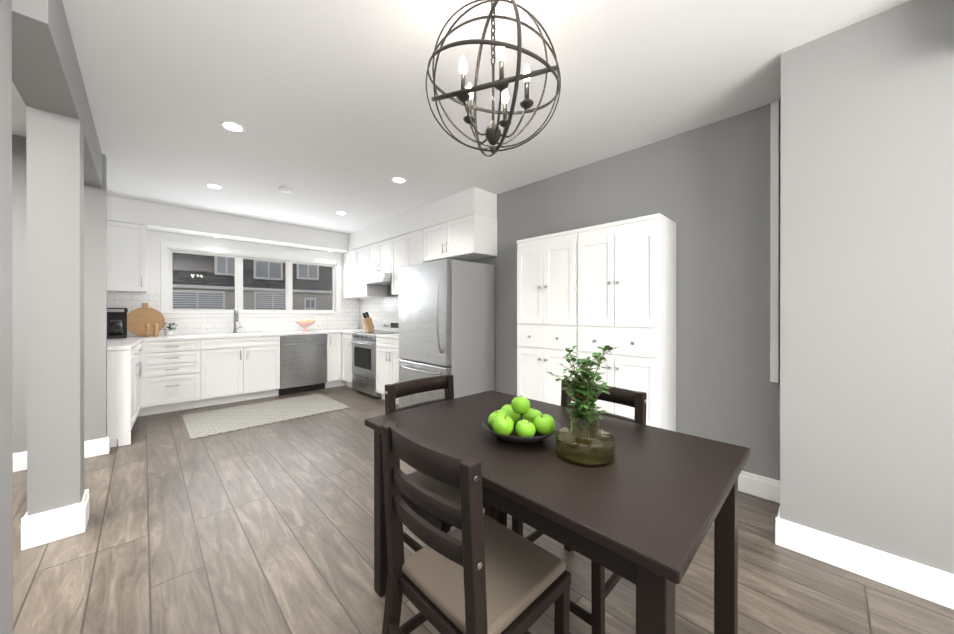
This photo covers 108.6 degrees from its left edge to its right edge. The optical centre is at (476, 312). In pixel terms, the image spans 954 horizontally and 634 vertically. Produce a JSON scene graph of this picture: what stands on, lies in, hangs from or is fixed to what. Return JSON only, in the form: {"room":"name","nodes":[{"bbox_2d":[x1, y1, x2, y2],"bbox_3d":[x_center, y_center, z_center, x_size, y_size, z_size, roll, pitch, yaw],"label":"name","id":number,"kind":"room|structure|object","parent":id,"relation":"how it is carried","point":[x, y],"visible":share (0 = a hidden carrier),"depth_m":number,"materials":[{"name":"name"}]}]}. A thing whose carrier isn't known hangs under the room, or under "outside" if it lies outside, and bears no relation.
{"room":"kitchen","nodes":[
{"label":"kitchen","id":0,"kind":"room"},
{"bbox_2d":[0,0,12,633],"bbox_3d":[-0.217,-0.067,-0.338,0.120,2.570,4.198,0,0,-44],"label":"wall","id":1,"kind":"structure","parent":0,"point":[6,498],"depth_m":1.15,"materials":[{"name":"grey paint"}]},
{"bbox_2d":[12,0,79,119],"bbox_3d":[-1.952,-1.210,1.515,0.180,0.289,0.876,0,0,-44],"label":"header beam","id":2,"kind":"structure","parent":0,"point":[45,70],"depth_m":1.49,"materials":[{"name":"grey paint"}]},
{"bbox_2d":[12,135,106,453],"bbox_3d":[-4.031,-0.072,2.214,2.228,2.570,0.120,0,0,-44],"label":"wall","id":3,"kind":"structure","parent":0,"point":[95,312],"depth_m":2.87,"materials":[{"name":"grey paint"}]},
{"bbox_2d":[13,437,108,471],"bbox_3d":[-3.974,1.143,2.175,2.238,0.140,0.018,0,0,-44],"label":"baseboard","id":4,"kind":"structure","parent":3,"relation":"attached to","point":[95,447],"depth_m":2.87,"materials":[{"name":"white wood"}]},
{"bbox_2d":[84,87,101,187],"bbox_3d":[-2.827,-1.211,2.414,0.180,0.289,1.266,0,0,-44],"label":"header beam","id":5,"kind":"structure","parent":0,"point":[92,163],"depth_m":2.47,"materials":[{"name":"grey paint"}]},
{"bbox_2d":[107,230,359,336],"bbox_3d":[-3.551,-0.077,5.249,3.601,2.570,0.140,0,0,-44],"label":"wall","id":6,"kind":"structure","parent":0,"point":[347,319],"depth_m":4.96,"materials":[{"name":"tile"}]},
{"bbox_2d":[107,220,146,292],"bbox_3d":[-4.358,-0.664,4.081,0.610,0.808,0.400,0,0,-44],"label":"upper cabinet","id":7,"kind":"object","parent":6,"relation":"attached to","point":[126,257],"visible":0.56,"depth_m":4.06,"materials":[{"name":"white wood"}]},
{"bbox_2d":[161,241,341,317],"bbox_3d":[-3.359,-0.437,5.395,2.424,1.020,0.178,0,0,-44],"label":"window","id":8,"kind":"structure","parent":6,"relation":"in","point":[168,249],"depth_m":5.19,"materials":[{"name":"clear glass"}]},
{"bbox_2d":[342,254,345,297],"bbox_3d":[-2.205,-0.667,6.212,0.325,0.808,0.346,0,0,-44],"label":"upper cabinet","id":9,"kind":"object","parent":6,"relation":"attached to","point":[343,255],"depth_m":6.17,"materials":[{"name":"white wood"}]},
{"bbox_2d":[12,0,910,233],"bbox_3d":[-1.229,-1.405,1.611,5.650,0.100,8.650,0,0,-44],"label":"ceiling","id":10,"kind":"structure","parent":0,"point":[324,104],"depth_m":2.07,"materials":[{"name":"paint"}]},
{"bbox_2d":[205,184,222,188],"bbox_3d":[-2.828,-1.357,3.690,0.156,0.004,0.156,0,0,-44],"label":"recessed light","id":11,"kind":"object","parent":10,"relation":"in","point":[213,186],"visible":1,"depth_m":3.68,"materials":[{"name":"white"}]},
{"bbox_2d":[107,195,348,253],"bbox_3d":[-3.380,-1.217,5.071,3.601,0.287,0.348,0,0,-44],"label":"ceiling bulkhead","id":12,"kind":"object","parent":10,"relation":"attached to","point":[151,216],"visible":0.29,"depth_m":4.71,"materials":[{"name":"white paint"}]},
{"bbox_2d":[219,121,244,132],"bbox_3d":[-1.783,-1.355,2.502,0.156,0.004,0.156,0,0,-44],"label":"recessed light","id":13,"kind":"object","parent":10,"relation":"in","point":[232,126],"visible":1,"depth_m":2.49,"materials":[{"name":"white"}]},
{"bbox_2d":[279,187,291,193],"bbox_3d":[-2.105,-1.341,3.765,0.130,0.035,0.130,0,0,-44],"label":"smoke detector","id":14,"kind":"object","parent":10,"relation":"attached to","point":[286,190],"visible":1,"depth_m":3.73,"materials":[{"name":"white plastic"}]},
{"bbox_2d":[335,211,346,214],"bbox_3d":[-1.853,-1.359,4.681,0.156,0.004,0.156,0,0,-44],"label":"recessed light","id":15,"kind":"object","parent":10,"relation":"in","point":[341,213],"visible":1,"depth_m":4.69,"materials":[{"name":"white"}]},
{"bbox_2d":[391,177,406,182],"bbox_3d":[-0.800,-1.357,3.514,0.156,0.004,0.156,0,0,-44],"label":"recessed light","id":16,"kind":"object","parent":10,"relation":"in","point":[397,180],"visible":1,"depth_m":3.52,"materials":[{"name":"white"}]},
{"bbox_2d":[349,187,496,250],"bbox_3d":[-0.999,-1.217,4.946,0.363,0.287,3.148,0,0,-44],"label":"ceiling bulkhead","id":17,"kind":"object","parent":10,"relation":"attached to","point":[471,201],"depth_m":4.24,"materials":[{"name":"white paint"}]},
{"bbox_2d":[426,0,560,156],"bbox_3d":[0.066,-1.002,1.392,0.532,0.705,0.522,0,0,-44],"label":"chandelier","id":18,"kind":"object","parent":10,"relation":"hanging from","point":[492,133],"visible":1,"depth_m":1.36,"materials":[{"name":"brown metal"}]},
{"bbox_2d":[13,385,953,633],"bbox_3d":[-1.229,1.264,1.615,5.650,0.100,8.650,0,0,-44],"label":"floor","id":19,"kind":"structure","parent":0,"point":[266,529],"depth_m":1.69,"materials":[{"name":"brown wood"}]},
{"bbox_2d":[26,67,83,515],"bbox_3d":[-2.321,-0.071,1.896,0.180,2.570,0.180,0,0,-44],"label":"post","id":20,"kind":"object","parent":19,"relation":"on","point":[55,297],"visible":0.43,"depth_m":1.83,"materials":[{"name":"grey paint"}]},
{"bbox_2d":[21,502,84,550],"bbox_3d":[-2.252,1.132,1.827,0.216,0.165,0.020,0,0,-44],"label":"baseboard","id":21,"kind":"structure","parent":20,"relation":"attached to","point":[42,528],"depth_m":1.82,"materials":[{"name":"white wood"}]},
{"bbox_2d":[81,490,88,529],"bbox_3d":[-2.250,1.131,1.968,0.020,0.165,0.180,0,0,-44],"label":"baseboard","id":22,"kind":"structure","parent":20,"relation":"attached to","point":[85,498],"depth_m":1.96,"materials":[{"name":"white wood"}]},
{"bbox_2d":[107,349,142,446],"bbox_3d":[-3.761,0.774,3.366,0.663,0.874,1.094,0,0,-44],"label":"base cabinet","id":23,"kind":"object","parent":19,"relation":"on","point":[124,366],"depth_m":3.13,"materials":[{"name":"white wood"}]},
{"bbox_2d":[107,337,142,352],"bbox_3d":[-3.759,0.319,3.368,0.671,0.035,1.134,0,0,-44],"label":"countertop","id":24,"kind":"structure","parent":23,"relation":"on","point":[136,342],"depth_m":3.37,"materials":[{"name":"white stone"}]},
{"bbox_2d":[107,308,127,338],"bbox_3d":[-4.272,0.120,4.058,0.190,0.360,0.232,0,0,-44],"label":"coffee maker","id":25,"kind":"object","parent":24,"relation":"on","point":[116,323],"visible":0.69,"depth_m":4.02,"materials":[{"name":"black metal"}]},
{"bbox_2d":[143,337,206,415],"bbox_3d":[-3.869,0.773,4.362,0.617,0.874,0.683,0,0,-44],"label":"base cabinet","id":26,"kind":"object","parent":19,"relation":"on","point":[151,375],"depth_m":4.16,"materials":[{"name":"white wood"}]},
{"bbox_2d":[207,333,282,405],"bbox_3d":[-3.384,0.772,4.866,0.897,0.874,0.637,0,0,-44],"label":"base cabinet","id":27,"kind":"object","parent":19,"relation":"on","point":[238,368],"depth_m":4.64,"materials":[{"name":"white wood"}]},
{"bbox_2d":[107,329,342,340],"bbox_3d":[-3.276,0.316,4.968,3.595,0.035,0.642,0,0,-44],"label":"countertop","id":28,"kind":"structure","parent":27,"relation":"on","point":[285,333],"depth_m":4.73,"materials":[{"name":"white stone"}]},
{"bbox_2d":[127,303,164,335],"bbox_3d":[-4.233,0.084,4.377,0.370,0.430,0.063,0,0,-44],"label":"cutting board","id":29,"kind":"object","parent":28,"relation":"on","point":[138,319],"visible":0.79,"depth_m":4.36,"materials":[{"name":"brown wood"}]},
{"bbox_2d":[145,323,158,336],"bbox_3d":[-4.080,0.215,4.302,0.127,0.170,0.052,0,0,-44],"label":"pepper mill","id":30,"kind":"object","parent":28,"relation":"on","point":[147,331],"visible":1,"depth_m":4.30,"materials":[{"name":"brown wood"}]},
{"bbox_2d":[163,322,177,335],"bbox_3d":[-3.992,0.212,4.454,0.170,0.174,0.132,0,0,-44],"label":"potted plant","id":31,"kind":"object","parent":28,"relation":"on","point":[169,332],"visible":1,"depth_m":4.44,"materials":[{"name":"ceramic"}]},
{"bbox_2d":[233,308,241,332],"bbox_3d":[-3.483,0.115,5.013,0.111,0.368,0.211,0,0,-44],"label":"faucet","id":32,"kind":"object","parent":28,"relation":"on","point":[236,315],"visible":1,"depth_m":5.03,"materials":[{"name":"silver metal"}]},
{"bbox_2d":[295,319,315,331],"bbox_3d":[-2.740,0.202,5.481,0.304,0.192,0.304,0,0,-44],"label":"bowl","id":33,"kind":"object","parent":28,"relation":"on","point":[305,325],"visible":1,"depth_m":5.41,"materials":[{"name":"ceramic"}]},
{"bbox_2d":[182,393,349,439],"bbox_3d":[-2.538,1.204,4.186,1.560,0.012,1.040,0,0,-44],"label":"rug","id":34,"kind":"object","parent":19,"relation":"on","point":[211,422],"visible":1,"depth_m":4.04,"materials":[{"name":"fabric"}]},
{"bbox_2d":[279,334,326,394],"bbox_3d":[-2.806,0.772,5.392,0.656,0.871,0.671,0,0,-44],"label":"dishwasher","id":35,"kind":"object","parent":19,"relation":"on","point":[303,363],"visible":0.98,"depth_m":5.17,"materials":[{"name":"silver metal"}]},
{"bbox_2d":[311,333,338,387],"bbox_3d":[-2.475,0.770,5.706,0.249,0.874,0.702,0,0,-44],"label":"base cabinet","id":36,"kind":"object","parent":19,"relation":"on","point":[332,338],"depth_m":5.49,"materials":[{"name":"white wood"}]},
{"bbox_2d":[339,333,351,387],"bbox_3d":[-1.870,0.771,5.631,0.658,0.874,0.420,0,0,-44],"label":"base cabinet","id":37,"kind":"object","parent":19,"relation":"on","point":[345,347],"depth_m":5.49,"materials":[{"name":"white wood"}]},
{"bbox_2d":[343,329,382,332],"bbox_3d":[-1.845,0.315,5.637,0.611,0.035,0.394,0,0,-44],"label":"countertop","id":38,"kind":"structure","parent":37,"relation":"on","point":[344,330],"depth_m":5.76,"materials":[{"name":"white stone"}]},
{"bbox_2d":[363,312,375,330],"bbox_3d":[-1.800,0.141,5.712,0.200,0.312,0.100,0,0,-44],"label":"knife block","id":39,"kind":"object","parent":38,"relation":"on","point":[368,324],"visible":1,"depth_m":5.67,"materials":[{"name":"brown wood"}]},
{"bbox_2d":[350,320,398,398],"bbox_3d":[-1.474,0.668,5.207,0.663,1.080,0.732,0,0,-44],"label":"range","id":40,"kind":"object","parent":19,"relation":"on","point":[364,346],"visible":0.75,"depth_m":5.00,"materials":[{"name":"silver metal"}]},
{"bbox_2d":[376,337,400,404],"bbox_3d":[-0.922,0.772,4.694,0.606,0.874,0.765,0,0,-44],"label":"base cabinet","id":41,"kind":"object","parent":19,"relation":"on","point":[387,349],"depth_m":4.55,"materials":[{"name":"white wood"}]},
{"bbox_2d":[375,333,398,336],"bbox_3d":[-0.924,0.317,4.691,0.611,0.035,0.765,0,0,-44],"label":"countertop","id":42,"kind":"structure","parent":41,"relation":"on","point":[395,334],"depth_m":4.67,"materials":[{"name":"white stone"}]},
{"bbox_2d":[385,374,506,551],"bbox_3d":[-0.157,0.780,1.637,0.405,0.873,0.465,0,0,-44],"label":"chair","id":43,"kind":"object","parent":19,"relation":"on","point":[394,391],"visible":0.21,"depth_m":1.62,"materials":[{"name":"brown wood"}]},
{"bbox_2d":[399,259,494,407],"bbox_3d":[-0.395,0.330,4.007,0.790,1.760,0.913,0,0,-44],"label":"fridge","id":44,"kind":"object","parent":19,"relation":"on","point":[446,316],"visible":0.81,"depth_m":3.71,"materials":[{"name":"silver metal"}]},
{"bbox_2d":[381,422,570,633],"bbox_3d":[-0.009,0.781,1.059,0.465,0.873,0.405,0,0,-44],"label":"chair","id":45,"kind":"object","parent":19,"relation":"on","point":[477,571],"visible":1,"depth_m":0.97,"materials":[{"name":"brown wood"}]},
{"bbox_2d":[365,390,749,633],"bbox_3d":[0.224,0.840,1.340,0.806,0.750,1.230,0,0,-44],"label":"dining table","id":46,"kind":"object","parent":19,"relation":"on","point":[646,508],"visible":0.81,"depth_m":0.99,"materials":[{"name":"brown wood"}]},
{"bbox_2d":[482,395,560,444],"bbox_3d":[0.163,0.388,1.280,0.290,0.154,0.290,0,0,-44],"label":"fruit bowl","id":47,"kind":"object","parent":46,"relation":"on","point":[518,420],"visible":1,"depth_m":1.21,"materials":[{"name":"green food"}]},
{"bbox_2d":[547,345,616,466],"bbox_3d":[0.352,0.282,1.121,0.208,0.366,0.193,0,0,-44],"label":"vase","id":48,"kind":"object","parent":46,"relation":"on","point":[584,412],"visible":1,"depth_m":1.10,"materials":[{"name":"green glass"}]},
{"bbox_2d":[512,380,646,633],"bbox_3d":[0.449,0.780,1.487,0.465,0.873,0.405,0,0,-44],"label":"chair","id":49,"kind":"object","parent":19,"relation":"on","point":[601,589],"visible":0.25,"depth_m":1.45,"materials":[{"name":"brown wood"}]},
{"bbox_2d":[517,213,675,431],"bbox_3d":[0.935,0.262,2.929,0.405,1.900,1.267,0,0,-44],"label":"pantry","id":50,"kind":"object","parent":19,"relation":"on","point":[586,291],"visible":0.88,"depth_m":2.63,"materials":[{"name":"white wood"}]},
{"bbox_2d":[388,101,780,480],"bbox_3d":[0.731,-0.074,3.521,0.120,2.570,8.650,0,0,-44],"label":"wall","id":51,"kind":"structure","parent":0,"point":[706,188],"depth_m":2.49,"materials":[{"name":"grey paint"}]},
{"bbox_2d":[346,250,353,297],"bbox_3d":[-1.985,-0.667,5.957,0.365,0.808,0.328,0,0,-44],"label":"upper cabinet","id":52,"kind":"object","parent":51,"relation":"attached to","point":[349,255],"depth_m":5.91,"materials":[{"name":"white wood"}]},
{"bbox_2d":[354,245,387,297],"bbox_3d":[-1.765,-0.667,5.731,0.365,0.808,0.541,0,0,-44],"label":"upper cabinet","id":53,"kind":"object","parent":51,"relation":"attached to","point":[361,255],"depth_m":5.61,"materials":[{"name":"white wood"}]},
{"bbox_2d":[360,273,390,285],"bbox_3d":[-1.407,-0.506,5.270,0.495,0.128,0.732,0,0,-44],"label":"range hood","id":54,"kind":"object","parent":51,"relation":"attached to","point":[382,279],"visible":0.67,"depth_m":5.05,"materials":[{"name":"silver metal"}]},
{"bbox_2d":[359,296,398,329],"bbox_3d":[-1.327,0.017,5.543,0.005,0.558,2.539,0,0,-44],"label":"backsplash","id":55,"kind":"structure","parent":51,"relation":"attached to","point":[380,310],"depth_m":5.90,"materials":[{"name":"tile"}]},
{"bbox_2d":[370,239,389,274],"bbox_3d":[-1.360,-0.821,5.315,0.365,0.498,0.734,0,0,-44],"label":"upper cabinet","id":56,"kind":"object","parent":51,"relation":"attached to","point":[380,251],"depth_m":5.15,"materials":[{"name":"white wood"}]},
{"bbox_2d":[386,228,425,294],"bbox_3d":[-0.830,-0.665,4.770,0.365,0.808,0.902,0,0,-44],"label":"upper cabinet","id":57,"kind":"object","parent":51,"relation":"attached to","point":[408,249],"depth_m":4.67,"materials":[{"name":"white wood"}]},
{"bbox_2d":[426,214,496,261],"bbox_3d":[-0.226,-0.859,4.150,0.365,0.418,0.945,0,0,-44],"label":"upper cabinet","id":58,"kind":"object","parent":51,"relation":"attached to","point":[471,237],"depth_m":3.89,"materials":[{"name":"white wood"}]},
{"bbox_2d":[738,471,779,502],"bbox_3d":[1.085,1.142,3.059,0.018,0.140,2.509,0,0,-44],"label":"baseboard","id":59,"kind":"structure","parent":51,"relation":"attached to","point":[767,488],"depth_m":2.25,"materials":[{"name":"white wood"}]},
{"bbox_2d":[770,99,778,382],"bbox_3d":[1.909,-0.455,2.198,0.034,1.796,0.041,0,0,-44],"label":"window frame","id":60,"kind":"structure","parent":51,"relation":"attached to","point":[774,257],"depth_m":2.19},
{"bbox_2d":[780,0,953,573],"bbox_3d":[2.645,-0.070,1.086,0.528,2.570,2.490,0,0,-44],"label":"wall bump-out","id":61,"kind":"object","parent":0,"point":[867,305],"visible":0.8,"depth_m":1.57,"materials":[{"name":"grey paint"}]},
{"bbox_2d":[775,517,953,609],"bbox_3d":[2.398,1.146,0.951,0.018,0.140,2.378,0,0,-44],"label":"baseboard","id":62,"kind":"structure","parent":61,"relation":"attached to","point":[931,584],"depth_m":1.56,"materials":[{"name":"white wood"}]},
{"label":"outside","id":63,"kind":"structure","parent":0,"visible":0},
{"bbox_3d":[-5.606,4.300,10.095,22.000,0.200,9.500,0,0,-44],"label":"ground","id":64,"kind":"structure","parent":63,"visible":0},
{"bbox_2d":[172,253,331,309],"bbox_3d":[-6.870,-0.805,12.819,14.000,10.000,0.420,0,0,-44],"label":"building","id":65,"kind":"structure","parent":64,"relation":"on","point":[276,271],"depth_m":11.73,"materials":[{"name":"grey"}]}
]}

